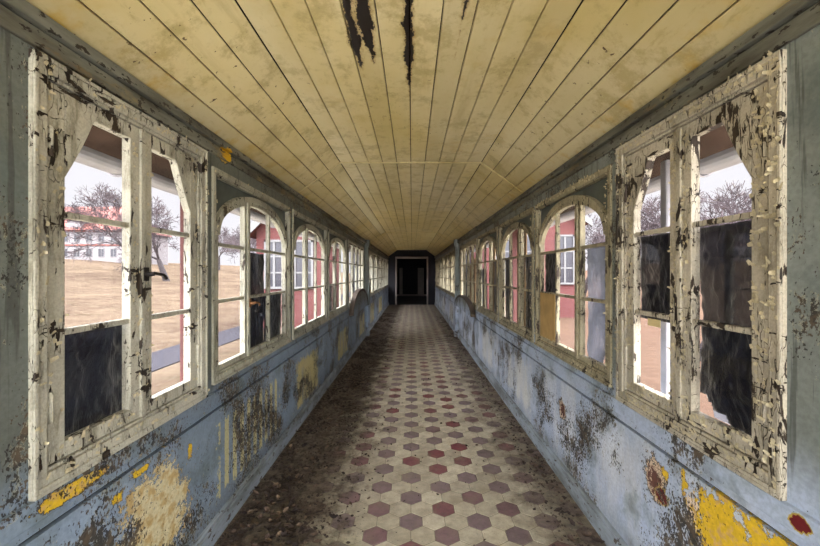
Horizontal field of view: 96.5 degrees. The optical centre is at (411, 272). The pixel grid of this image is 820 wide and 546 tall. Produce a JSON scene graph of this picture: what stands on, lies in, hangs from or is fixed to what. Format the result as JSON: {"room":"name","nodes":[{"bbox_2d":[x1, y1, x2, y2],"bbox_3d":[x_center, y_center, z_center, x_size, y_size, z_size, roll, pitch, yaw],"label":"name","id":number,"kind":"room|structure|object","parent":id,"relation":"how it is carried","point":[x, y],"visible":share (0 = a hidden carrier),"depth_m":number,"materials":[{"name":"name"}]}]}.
{"room":"abandoned corridor","nodes":[
{"label":"abandoned corridor","id":0,"kind":"room"},
{"bbox_2d":[0,16,387,545],"bbox_3d":[-1.224,0.375,7.474,0.085,2.460,21.749,0,0,0],"label":"wall","id":1,"kind":"structure","parent":0,"point":[169,497],"depth_m":1.67,"materials":[{"name":"blue paint"}]},
{"bbox_2d":[0,48,388,545],"bbox_3d":[-1.194,0.054,7.450,0.118,1.534,21.700,0,0,0],"label":"window","id":2,"kind":"structure","parent":1,"relation":"in","point":[64,106],"depth_m":1.42,"materials":[{"name":"beige paint"}]},
{"bbox_2d":[65,325,121,435],"bbox_3d":[-1.255,0.410,1.422,0.021,0.400,0.341,0,0,0],"label":"window pane","id":3,"kind":"object","parent":2,"relation":"attached to","point":[93,358],"visible":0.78,"depth_m":1.43,"materials":[{"name":"black glass"}]},
{"bbox_2d":[0,0,388,257],"bbox_3d":[-1.192,-0.767,7.450,0.100,0.111,21.700,0,0,0],"label":"ceiling molding","id":4,"kind":"structure","parent":1,"relation":"attached to","point":[31,27],"depth_m":1.49,"materials":[{"name":"grey paint"}]},
{"bbox_2d":[211,166,291,384],"bbox_3d":[-1.195,0.014,2.872,0.120,1.311,1.413,0,0,0],"label":"window","id":5,"kind":"structure","parent":1,"relation":"in","point":[228,193],"depth_m":2.63,"materials":[{"name":"grey paint"}]},
{"bbox_2d":[250,253,263,347],"bbox_3d":[-1.256,0.221,2.897,0.022,0.758,0.395,0,0,0],"label":"plastic sheet","id":6,"kind":"object","parent":5,"relation":"attached to","point":[256,260],"visible":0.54,"depth_m":2.95,"materials":[{"name":"black plastic"}]},
{"bbox_2d":[264,294,280,340],"bbox_3d":[-1.251,0.392,3.291,0.020,0.417,0.395,0,0,1],"label":"plastic sheet","id":7,"kind":"object","parent":5,"relation":"attached to","point":[275,300],"visible":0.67,"depth_m":3.33,"materials":[{"name":"black plastic"}]},
{"bbox_2d":[191,302,388,545],"bbox_3d":[-1.172,1.522,7.450,0.040,0.125,21.700,0,0,0],"label":"baseboard","id":8,"kind":"structure","parent":1,"relation":"attached to","point":[219,523],"depth_m":2.83,"materials":[{"name":"grey paint"}]},
{"bbox_2d":[292,209,327,339],"bbox_3d":[-1.212,0.016,4.374,0.085,1.306,1.473,0,0,0],"label":"window","id":9,"kind":"structure","parent":1,"relation":"in","point":[302,223],"depth_m":4.15,"materials":[{"name":"grey paint"}]},
{"bbox_2d":[328,228,347,319],"bbox_3d":[-1.212,0.016,5.954,0.085,1.306,1.504,0,0,0],"label":"window","id":10,"kind":"structure","parent":1,"relation":"in","point":[334,237],"depth_m":5.94,"materials":[{"name":"grey paint"}]},
{"bbox_2d":[329,286,331,310],"bbox_3d":[-1.252,0.392,5.493,0.021,0.417,0.413,0,0,0],"label":"plastic sheet","id":11,"kind":"object","parent":10,"relation":"attached to","point":[330,287],"visible":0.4,"depth_m":5.62,"materials":[{"name":"black plastic"}]},
{"bbox_2d":[348,239,363,308],"bbox_3d":[-1.212,0.016,7.955,0.085,1.306,2.215,0,0,0],"label":"window","id":12,"kind":"structure","parent":1,"relation":"in","point":[359,250],"depth_m":7.91,"materials":[{"name":"grey paint"}]},
{"bbox_2d":[349,289,367,315],"bbox_3d":[-1.115,0.560,7.850,0.083,0.450,2.260,0,0,0],"label":"panel","id":13,"kind":"object","parent":1,"relation":"attached to","point":[359,300],"visible":0.99,"depth_m":7.40,"materials":[{"name":"blue paint"}]},
{"bbox_2d":[368,282,369,304],"bbox_3d":[-1.044,0.495,8.870,0.025,0.540,0.240,0,0,0],"label":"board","id":14,"kind":"object","parent":13,"relation":"attached to","point":[368,282],"visible":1,"depth_m":8.87,"materials":[{"name":"grey wood"}]},
{"bbox_2d":[365,240,369,335],"bbox_3d":[-1.135,0.375,9.300,0.115,2.420,0.200,0,0,0],"label":"pilaster","id":15,"kind":"object","parent":1,"relation":"attached to","point":[367,245],"visible":0.66,"depth_m":9.22,"materials":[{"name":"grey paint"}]},
{"bbox_2d":[369,250,373,296],"bbox_3d":[-1.212,0.016,10.572,0.085,1.306,1.331,0,0,0],"label":"window","id":16,"kind":"structure","parent":1,"relation":"in","point":[371,254],"depth_m":11.11,"materials":[{"name":"grey paint"}]},
{"bbox_2d":[374,253,377,293],"bbox_3d":[-1.212,0.016,11.994,0.085,1.306,1.331,0,0,0],"label":"window","id":17,"kind":"structure","parent":1,"relation":"in","point":[375,254],"depth_m":12.19,"materials":[{"name":"grey paint"}]},
{"bbox_2d":[378,255,380,291],"bbox_3d":[-1.212,0.016,13.416,0.085,1.306,1.331,0,0,0],"label":"window","id":18,"kind":"structure","parent":1,"relation":"in","point":[379,257],"depth_m":13.62,"materials":[{"name":"grey paint"}]},
{"bbox_2d":[381,257,383,289],"bbox_3d":[-1.212,0.016,14.839,0.085,1.306,1.331,0,0,0],"label":"window","id":19,"kind":"structure","parent":1,"relation":"in","point":[382,258],"depth_m":15.04,"materials":[{"name":"grey paint"}]},
{"bbox_2d":[384,258,386,288],"bbox_3d":[-1.212,0.016,16.261,0.085,1.306,1.331,0,0,0],"label":"window","id":20,"kind":"structure","parent":1,"relation":"in","point":[384,258],"depth_m":16.04,"materials":[{"name":"grey paint"}]},
{"bbox_2d":[386,259,387,286],"bbox_3d":[-1.212,0.016,17.683,0.085,1.306,1.331,0,0,0],"label":"window","id":21,"kind":"structure","parent":1,"relation":"in","point":[386,259],"depth_m":17.02,"materials":[{"name":"grey paint"}]},
{"bbox_2d":[26,0,789,255],"bbox_3d":[-0.012,-1.008,7.450,2.440,0.393,21.700,0,0,0],"label":"ceiling","id":22,"kind":"structure","parent":0,"point":[301,89],"depth_m":1.97,"materials":[{"name":"yellow wood"}]},
{"bbox_2d":[298,162,523,193],"bbox_3d":[-0.012,-0.986,3.800,2.341,0.322,0.040,0,0,0],"label":"batten","id":23,"kind":"object","parent":22,"relation":"attached to","point":[339,163],"visible":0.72,"depth_m":3.79,"materials":[{"name":"yellow wood"}]},
{"bbox_2d":[371,232,451,242],"bbox_3d":[-0.012,-0.986,10.300,2.341,0.322,0.040,0,0,0],"label":"batten","id":24,"kind":"object","parent":22,"relation":"attached to","point":[385,232],"visible":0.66,"depth_m":10.30,"materials":[{"name":"wood"}]},
{"bbox_2d":[84,125,732,251],"bbox_3d":[-0.012,-1.175,7.550,3.560,0.980,21.900,0,0,0],"label":"roof","id":25,"kind":"structure","parent":0,"point":[717,140],"depth_m":2.09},
{"bbox_2d":[74,145,354,253],"bbox_3d":[-1.825,-0.670,7.450,0.232,0.138,21.700,0,0,0],"label":"gutter","id":26,"kind":"object","parent":25,"relation":"attached to","point":[87,156],"visible":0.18,"depth_m":2.25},
{"bbox_2d":[466,146,742,254],"bbox_3d":[1.801,-0.670,7.450,0.232,0.138,21.700,0,0,0],"label":"gutter","id":27,"kind":"object","parent":25,"relation":"attached to","point":[729,157],"visible":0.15,"depth_m":2.21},
{"bbox_2d":[214,305,605,545],"bbox_3d":[-0.006,1.635,7.467,2.457,0.100,21.734,0,0,0],"label":"floor","id":28,"kind":"structure","parent":0,"point":[475,510],"depth_m":2.95,"materials":[{"name":"tile"}]},
{"bbox_2d":[284,524,294,528],"bbox_3d":[-0.748,1.552,2.236,0.064,0.026,0.037,0,0,-16],"label":"dead leaf","id":29,"kind":"object","parent":28,"relation":"on","point":[290,525],"visible":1,"depth_m":2.24,"materials":[{"name":"brown plant"}]},
{"bbox_2d":[217,313,597,545],"bbox_3d":[-0.012,1.568,7.801,2.279,0.033,13.020,0,0,0],"label":"dirt","id":30,"kind":"object","parent":28,"relation":"on","point":[285,483],"visible":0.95,"depth_m":3.20,"materials":[{"name":"soil"}]},
{"bbox_2d":[264,507,270,512],"bbox_3d":[-0.940,1.544,2.375,0.049,0.026,0.047,0,0,8],"label":"dead leaf","id":31,"kind":"object","parent":30,"relation":"on","point":[267,509],"visible":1,"depth_m":2.39,"materials":[{"name":"brown plant"}]},
{"bbox_2d":[284,512,290,521],"bbox_3d":[-0.790,1.552,2.325,0.079,0.024,0.035,0,0,38],"label":"dead leaf","id":32,"kind":"object","parent":30,"relation":"on","point":[285,513],"visible":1,"depth_m":2.33,"materials":[{"name":"brown plant"}]},
{"bbox_2d":[567,534,574,542],"bbox_3d":[0.929,1.552,2.135,0.043,0.028,0.043,0,0,20],"label":"dead leaf","id":33,"kind":"object","parent":28,"relation":"on","point":[569,536],"visible":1,"depth_m":2.15,"materials":[{"name":"brown plant"}]},
{"bbox_2d":[581,531,591,536],"bbox_3d":[1.033,1.551,2.168,0.045,0.028,0.047,0,0,-16],"label":"dead leaf","id":34,"kind":"object","parent":28,"relation":"on","point":[586,534],"visible":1,"depth_m":2.17,"materials":[{"name":"brown plant"}]},
{"bbox_2d":[591,537,604,542],"bbox_3d":[1.084,1.560,2.135,0.074,0.025,0.034,0,0,37],"label":"dead leaf","id":35,"kind":"object","parent":28,"relation":"on","point":[598,540],"visible":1,"depth_m":2.14,"materials":[{"name":"brown plant"}]},
{"bbox_2d":[350,253,470,301],"bbox_3d":[-0.012,0.085,22.700,6.200,3.200,8.800,0,0,0],"label":"wall","id":36,"kind":"structure","parent":0,"point":[410,267],"depth_m":27.00,"materials":[{"name":"black paint"}]},
{"bbox_2d":[399,268,402,293],"bbox_3d":[-0.782,0.570,25.945,0.220,1.870,0.110,0,0,0],"label":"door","id":37,"kind":"structure","parent":36,"relation":"in","point":[400,269],"depth_m":25.95,"materials":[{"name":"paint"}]},
{"bbox_2d":[418,268,423,293],"bbox_3d":[0.628,0.570,25.945,0.440,1.870,0.110,0,0,0],"label":"door","id":38,"kind":"structure","parent":36,"relation":"in","point":[420,270],"depth_m":25.95,"materials":[{"name":"paint"}]},
{"bbox_2d":[388,250,435,304],"bbox_3d":[-0.012,0.185,18.370,2.700,3.000,0.140,0,0,0],"label":"wall","id":39,"kind":"structure","parent":0,"point":[399,253],"depth_m":18.30,"materials":[{"name":"black paint"}]},
{"bbox_2d":[395,257,427,304],"bbox_3d":[-0.012,0.385,18.360,1.640,2.400,0.180,0,0,0],"label":"door frame","id":40,"kind":"structure","parent":39,"relation":"in","point":[396,258],"depth_m":18.27,"materials":[{"name":"paint"}]},
{"bbox_2d":[397,296,426,304],"bbox_3d":[-0.012,1.665,22.720,6.000,0.120,8.560,0,0,0],"label":"floor","id":41,"kind":"structure","parent":0,"point":[401,300],"depth_m":21.36,"materials":[{"name":"black"}]},
{"bbox_2d":[397,294,426,295],"bbox_3d":[0.038,1.555,25.750,2.300,0.100,0.300,0,0,0],"label":"step","id":42,"kind":"structure","parent":41,"relation":"on","point":[397,294],"depth_m":25.61,"materials":[{"name":"paint"}]},
{"bbox_2d":[435,25,819,545],"bbox_3d":[1.200,0.375,7.474,0.085,2.460,21.749,0,0,0],"label":"wall","id":43,"kind":"structure","parent":0,"point":[649,497],"depth_m":1.53,"materials":[{"name":"blue paint"}]},
{"bbox_2d":[435,260,436,286],"bbox_3d":[1.188,0.016,17.671,0.085,1.306,1.356,0,0,0],"label":"window","id":44,"kind":"structure","parent":43,"relation":"in","point":[435,260],"depth_m":17.46,"materials":[{"name":"beige paint"}]},
{"bbox_2d":[437,258,438,287],"bbox_3d":[1.188,0.016,16.223,0.085,1.306,1.356,0,0,0],"label":"window","id":45,"kind":"structure","parent":43,"relation":"in","point":[438,258],"depth_m":16.43,"materials":[{"name":"beige paint"}]},
{"bbox_2d":[439,257,441,289],"bbox_3d":[1.188,0.016,14.775,0.085,1.306,1.356,0,0,0],"label":"window","id":46,"kind":"structure","parent":43,"relation":"in","point":[440,258],"depth_m":15.36,"materials":[{"name":"beige paint"}]},
{"bbox_2d":[442,255,445,291],"bbox_3d":[1.188,0.016,13.327,0.085,1.306,1.356,0,0,0],"label":"window","id":47,"kind":"structure","parent":43,"relation":"in","point":[444,256],"depth_m":13.12,"materials":[{"name":"beige paint"}]},
{"bbox_2d":[445,252,449,294],"bbox_3d":[1.188,0.016,11.880,0.085,1.306,1.356,0,0,0],"label":"window","id":48,"kind":"structure","parent":43,"relation":"in","point":[447,254],"depth_m":11.70,"materials":[{"name":"beige paint"}]},
{"bbox_2d":[450,250,454,297],"bbox_3d":[1.188,0.016,10.432,0.085,1.306,1.356,0,0,0],"label":"window","id":49,"kind":"structure","parent":43,"relation":"in","point":[452,253],"depth_m":10.65,"materials":[{"name":"beige paint"}]},
{"bbox_2d":[454,239,458,336],"bbox_3d":[1.111,0.375,9.180,0.115,2.420,0.200,0,0,0],"label":"pilaster","id":50,"kind":"object","parent":43,"relation":"attached to","point":[456,245],"visible":0.7,"depth_m":9.10,"materials":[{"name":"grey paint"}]},
{"bbox_2d":[455,295,475,316],"bbox_3d":[1.091,0.630,7.775,0.083,0.310,2.510,0,0,0],"label":"panel","id":51,"kind":"object","parent":43,"relation":"attached to","point":[463,302],"visible":1,"depth_m":7.24,"materials":[{"name":"blue paint"}]},
{"bbox_2d":[460,238,476,309],"bbox_3d":[1.188,0.016,7.732,0.085,1.306,2.256,0,0,0],"label":"window","id":52,"kind":"structure","parent":43,"relation":"in","point":[473,242],"depth_m":7.69,"materials":[{"name":"beige paint"}]},
{"bbox_2d":[470,265,470,299],"bbox_3d":[1.259,0.203,7.992,0.019,0.795,0.428,0,0,0],"label":"wooden board","id":53,"kind":"object","parent":52,"relation":"attached to","point":[470,265],"visible":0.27,"depth_m":7.83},
{"bbox_2d":[474,258,475,302],"bbox_3d":[1.259,0.152,7.454,0.019,0.896,0.428,0,0,0],"label":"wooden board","id":54,"kind":"object","parent":52,"relation":"attached to","point":[474,258],"visible":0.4,"depth_m":7.28,"materials":[{"name":"brown wood"}]},
{"bbox_2d":[477,226,497,321],"bbox_3d":[1.188,0.016,5.730,0.085,1.306,1.504,0,0,0],"label":"window","id":55,"kind":"structure","parent":43,"relation":"in","point":[491,235],"depth_m":5.60,"materials":[{"name":"beige paint"}]},
{"bbox_2d":[482,268,486,307],"bbox_3d":[1.232,0.261,6.210,0.022,0.678,0.391,0,0,0],"label":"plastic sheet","id":56,"kind":"object","parent":55,"relation":"attached to","point":[483,268],"visible":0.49,"depth_m":6.28,"materials":[{"name":"grey plastic"}]},
{"bbox_2d":[493,244,495,311],"bbox_3d":[1.259,0.068,5.737,0.019,1.065,0.391,0,0,0],"label":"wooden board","id":57,"kind":"object","parent":55,"relation":"attached to","point":[494,250],"visible":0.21,"depth_m":5.62,"materials":[{"name":"wood"}]},
{"bbox_2d":[494,261,495,311],"bbox_3d":[1.230,0.213,5.270,0.021,0.773,0.413,0,0,0],"label":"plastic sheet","id":58,"kind":"object","parent":55,"relation":"attached to","point":[495,261],"visible":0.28,"depth_m":5.41,"materials":[{"name":"black plastic"}]},
{"bbox_2d":[498,207,533,342],"bbox_3d":[1.184,0.012,4.194,0.095,1.314,1.391,0,0,0],"label":"window","id":59,"kind":"structure","parent":43,"relation":"in","point":[524,221],"depth_m":3.99,"materials":[{"name":"beige paint"}]},
{"bbox_2d":[505,259,513,320],"bbox_3d":[1.229,0.213,4.632,0.019,0.773,0.354,0,0,0],"label":"plastic sheet","id":60,"kind":"object","parent":59,"relation":"attached to","point":[506,261],"visible":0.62,"depth_m":4.70,"materials":[{"name":"black plastic"}]},
{"bbox_2d":[517,231,526,325],"bbox_3d":[1.259,0.068,4.193,0.018,1.065,0.332,0,0,0],"label":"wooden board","id":61,"kind":"object","parent":59,"relation":"attached to","point":[525,233],"visible":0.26,"depth_m":4.07,"materials":[{"name":"brown wood"}]},
{"bbox_2d":[525,256,531,329],"bbox_3d":[1.230,0.213,3.776,0.017,0.773,0.370,0,0,0],"label":"plastic sheet","id":62,"kind":"object","parent":59,"relation":"attached to","point":[528,260],"visible":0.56,"depth_m":3.85,"materials":[{"name":"plastic"}]},
{"bbox_2d":[435,303,627,545],"bbox_3d":[1.148,1.522,7.450,0.040,0.125,21.700,0,0,0],"label":"baseboard","id":63,"kind":"structure","parent":43,"relation":"attached to","point":[603,527],"depth_m":2.84,"materials":[{"name":"grey paint"}]},
{"bbox_2d":[534,164,611,387],"bbox_3d":[1.185,0.010,2.792,0.093,1.318,1.325,0,0,0],"label":"window","id":64,"kind":"structure","parent":43,"relation":"in","point":[594,191],"depth_m":2.56,"materials":[{"name":"beige paint"}]},
{"bbox_2d":[540,292,554,346],"bbox_3d":[1.177,0.394,3.189,0.006,0.432,0.353,0,0,0],"label":"panel","id":65,"kind":"object","parent":64,"relation":"attached to","point":[547,301],"visible":1,"depth_m":3.17,"materials":[{"name":"brown wood"}]},
{"bbox_2d":[545,252,560,292],"bbox_3d":[1.232,0.003,3.200,0.021,0.351,0.332,0,0,0],"label":"plastic sheet","id":66,"kind":"object","parent":64,"relation":"attached to","point":[549,258],"visible":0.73,"depth_m":3.26,"materials":[{"name":"black plastic"}]},
{"bbox_2d":[587,247,604,362],"bbox_3d":[1.230,0.216,2.385,0.018,0.768,0.345,0,0,0],"label":"plastic sheet","id":67,"kind":"object","parent":64,"relation":"attached to","point":[595,256],"visible":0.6,"depth_m":2.43,"materials":[{"name":"grey plastic"}]},
{"bbox_2d":[434,0,819,258],"bbox_3d":[1.168,-0.767,7.450,0.100,0.111,21.700,0,0,0],"label":"ceiling molding","id":68,"kind":"structure","parent":43,"relation":"attached to","point":[795,18],"depth_m":1.48,"materials":[{"name":"grey paint"}]},
{"bbox_2d":[435,49,819,545],"bbox_3d":[1.183,0.053,7.450,0.093,1.537,21.700,0,0,0],"label":"window","id":69,"kind":"structure","parent":43,"relation":"in","point":[751,105],"depth_m":1.43,"materials":[{"name":"beige paint"}]},
{"bbox_2d":[648,318,660,327],"bbox_3d":[1.179,0.242,1.783,0.001,0.035,0.095,0,0,0],"label":"paper scrap","id":70,"kind":"object","parent":69,"relation":"attached to","point":[652,322],"visible":1,"depth_m":1.78,"materials":[{"name":"yellow paper"}]},
{"bbox_2d":[641,233,669,322],"bbox_3d":[1.234,0.024,1.811,0.025,0.433,0.321,0,0,0],"label":"plastic sheet","id":71,"kind":"object","parent":69,"relation":"attached to","point":[655,258],"visible":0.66,"depth_m":1.85,"materials":[{"name":"black plastic"}]},
{"bbox_2d":[713,410,729,424],"bbox_3d":[1.272,0.475,1.436,0.017,0.270,0.229,0,0,0],"label":"plastic sheet","id":72,"kind":"object","parent":69,"relation":"attached to","point":[721,417],"visible":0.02,"depth_m":1.51,"materials":[{"name":"white plastic"}]},
{"bbox_2d":[700,220,751,435],"bbox_3d":[1.240,0.208,1.411,0.030,0.803,0.322,0,0,0],"label":"window pane","id":73,"kind":"object","parent":69,"relation":"attached to","point":[725,273],"visible":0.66,"depth_m":1.44,"materials":[{"name":"black glass"}]},
{"label":"outside","id":74,"kind":"structure","parent":0,"visible":0},
{"bbox_2d":[65,259,729,425],"bbox_3d":[-10.012,-0.514,60.000,260.000,4.521,240.000,0,0,0],"label":"ground","id":75,"kind":"structure","parent":74,"point":[93,289],"depth_m":14.31,"materials":[{"name":"brown plant"}]},
{"bbox_2d":[65,182,165,262],"bbox_3d":[-35.071,-4.914,42.827,10.918,10.566,12.217,0,0,26],"label":"bare tree","id":76,"kind":"object","parent":75,"relation":"on","point":[110,197],"visible":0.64,"depth_m":40.72,"materials":[{"name":"grey plant"}]},
{"bbox_2d":[65,207,171,264],"bbox_3d":[-68.012,-7.665,72.000,33.200,12.700,13.200,0,0,0],"label":"house","id":77,"kind":"structure","parent":75,"relation":"on","point":[108,253],"depth_m":66.00,"materials":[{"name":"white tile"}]},
{"bbox_2d":[85,205,179,280],"bbox_3d":[-24.169,-2.522,32.131,8.133,7.363,5.621,0,0,28],"label":"bare tree","id":78,"kind":"object","parent":75,"relation":"on","point":[155,247],"visible":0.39,"depth_m":32.37,"materials":[{"name":"grey plant"}]},
{"bbox_2d":[218,227,237,269],"bbox_3d":[-35.250,-4.414,69.288,5.865,8.640,9.207,0,0,-41],"label":"bare tree","id":79,"kind":"object","parent":75,"relation":"on","point":[220,239],"visible":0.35,"depth_m":68.32,"materials":[{"name":"grey plant"}]},
{"bbox_2d":[221,223,255,253],"bbox_3d":[-25.921,-3.779,60.612,9.901,8.964,6.843,0,0,-17],"label":"bare tree","id":80,"kind":"object","parent":75,"relation":"on","point":[238,236],"visible":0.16,"depth_m":58.63,"materials":[{"name":"grey plant"}]},
{"bbox_2d":[222,234,255,263],"bbox_3d":[-12.461,-0.877,29.775,5.345,4.622,4.777,0,0,-30],"label":"bare tree","id":81,"kind":"object","parent":75,"relation":"on","point":[234,241],"visible":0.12,"depth_m":28.59,"materials":[{"name":"grey plant"}]},
{"bbox_2d":[152,292,349,371],"bbox_3d":[-4.987,1.705,25.000,1.050,0.040,70.000,0,0,0],"label":"path","id":82,"kind":"structure","parent":75,"relation":"on","point":[163,358],"depth_m":7.86,"materials":[{"name":"grey concrete"}]},
{"bbox_2d":[250,221,338,328],"bbox_3d":[-3.762,-0.345,12.670,2.500,4.260,3.660,0,0,0],"label":"brick outbuilding","id":83,"kind":"structure","parent":75,"relation":"on","point":[257,230],"depth_m":11.20,"materials":[{"name":"red brick"}]},
{"bbox_2d":[474,215,592,317],"bbox_3d":[4.688,-0.845,15.970,4.100,5.260,4.660,0,0,0],"label":"brick outbuilding","id":84,"kind":"structure","parent":75,"relation":"on","point":[567,229],"depth_m":14.00,"materials":[{"name":"red brick"}]},
{"bbox_2d":[585,213,650,296],"bbox_3d":[12.402,-0.963,22.658,4.399,5.762,6.365,0,0,-12],"label":"bare tree","id":85,"kind":"object","parent":75,"relation":"on","point":[600,239],"visible":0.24,"depth_m":22.99,"materials":[{"name":"grey plant"}]},
{"bbox_2d":[641,190,705,236],"bbox_3d":[17.732,-2.430,26.836,4.962,7.311,7.790,0,0,11],"label":"bare tree","id":86,"kind":"object","parent":75,"relation":"on","point":[653,223],"visible":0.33,"depth_m":25.35,"materials":[{"name":"grey plant"}]},
{"bbox_2d":[653,180,751,234],"bbox_3d":[13.619,-1.171,15.847,6.108,5.283,5.459,0,0,-12],"label":"bare tree","id":87,"kind":"object","parent":75,"relation":"on","point":[727,206],"visible":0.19,"depth_m":14.98,"materials":[{"name":"grey plant"}]},
{"bbox_2d":[700,205,751,360],"bbox_3d":[6.481,0.289,6.726,2.444,3.201,3.536,0,0,-12],"label":"bare tree","id":88,"kind":"object","parent":75,"relation":"on","point":[704,217],"visible":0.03,"depth_m":7.04,"materials":[{"name":"grey plant"}]},
{"bbox_3d":[-1.917,1.715,7.450,1.290,0.060,21.700,0,0,0],"label":"gravel strip","id":89,"kind":"object","parent":75,"relation":"on","visible":0},
{"bbox_2d":[180,202,183,381],"bbox_3d":[-1.632,0.490,2.660,0.108,2.430,0.108,0,0,0],"label":"post","id":90,"kind":"object","parent":89,"relation":"on","point":[181,209],"visible":0.02,"depth_m":2.62,"materials":[{"name":"paint"}]},
{"bbox_3d":[1.893,1.715,7.450,1.290,0.060,21.700,0,0,0],"label":"gravel strip","id":91,"kind":"object","parent":75,"relation":"on","visible":0},
{"bbox_2d":[512,229,517,321],"bbox_3d":[1.648,0.490,5.900,0.150,2.430,0.150,0,0,0],"label":"post","id":92,"kind":"object","parent":91,"relation":"on","point":[514,234],"visible":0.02,"depth_m":5.85,"materials":[{"name":"paint"}]},
{"bbox_2d":[661,160,669,396],"bbox_3d":[1.648,0.490,2.360,0.090,2.430,0.090,0,0,0],"label":"post","id":93,"kind":"object","parent":91,"relation":"on","point":[665,165],"visible":0.19,"depth_m":2.34,"materials":[{"name":"paint"}]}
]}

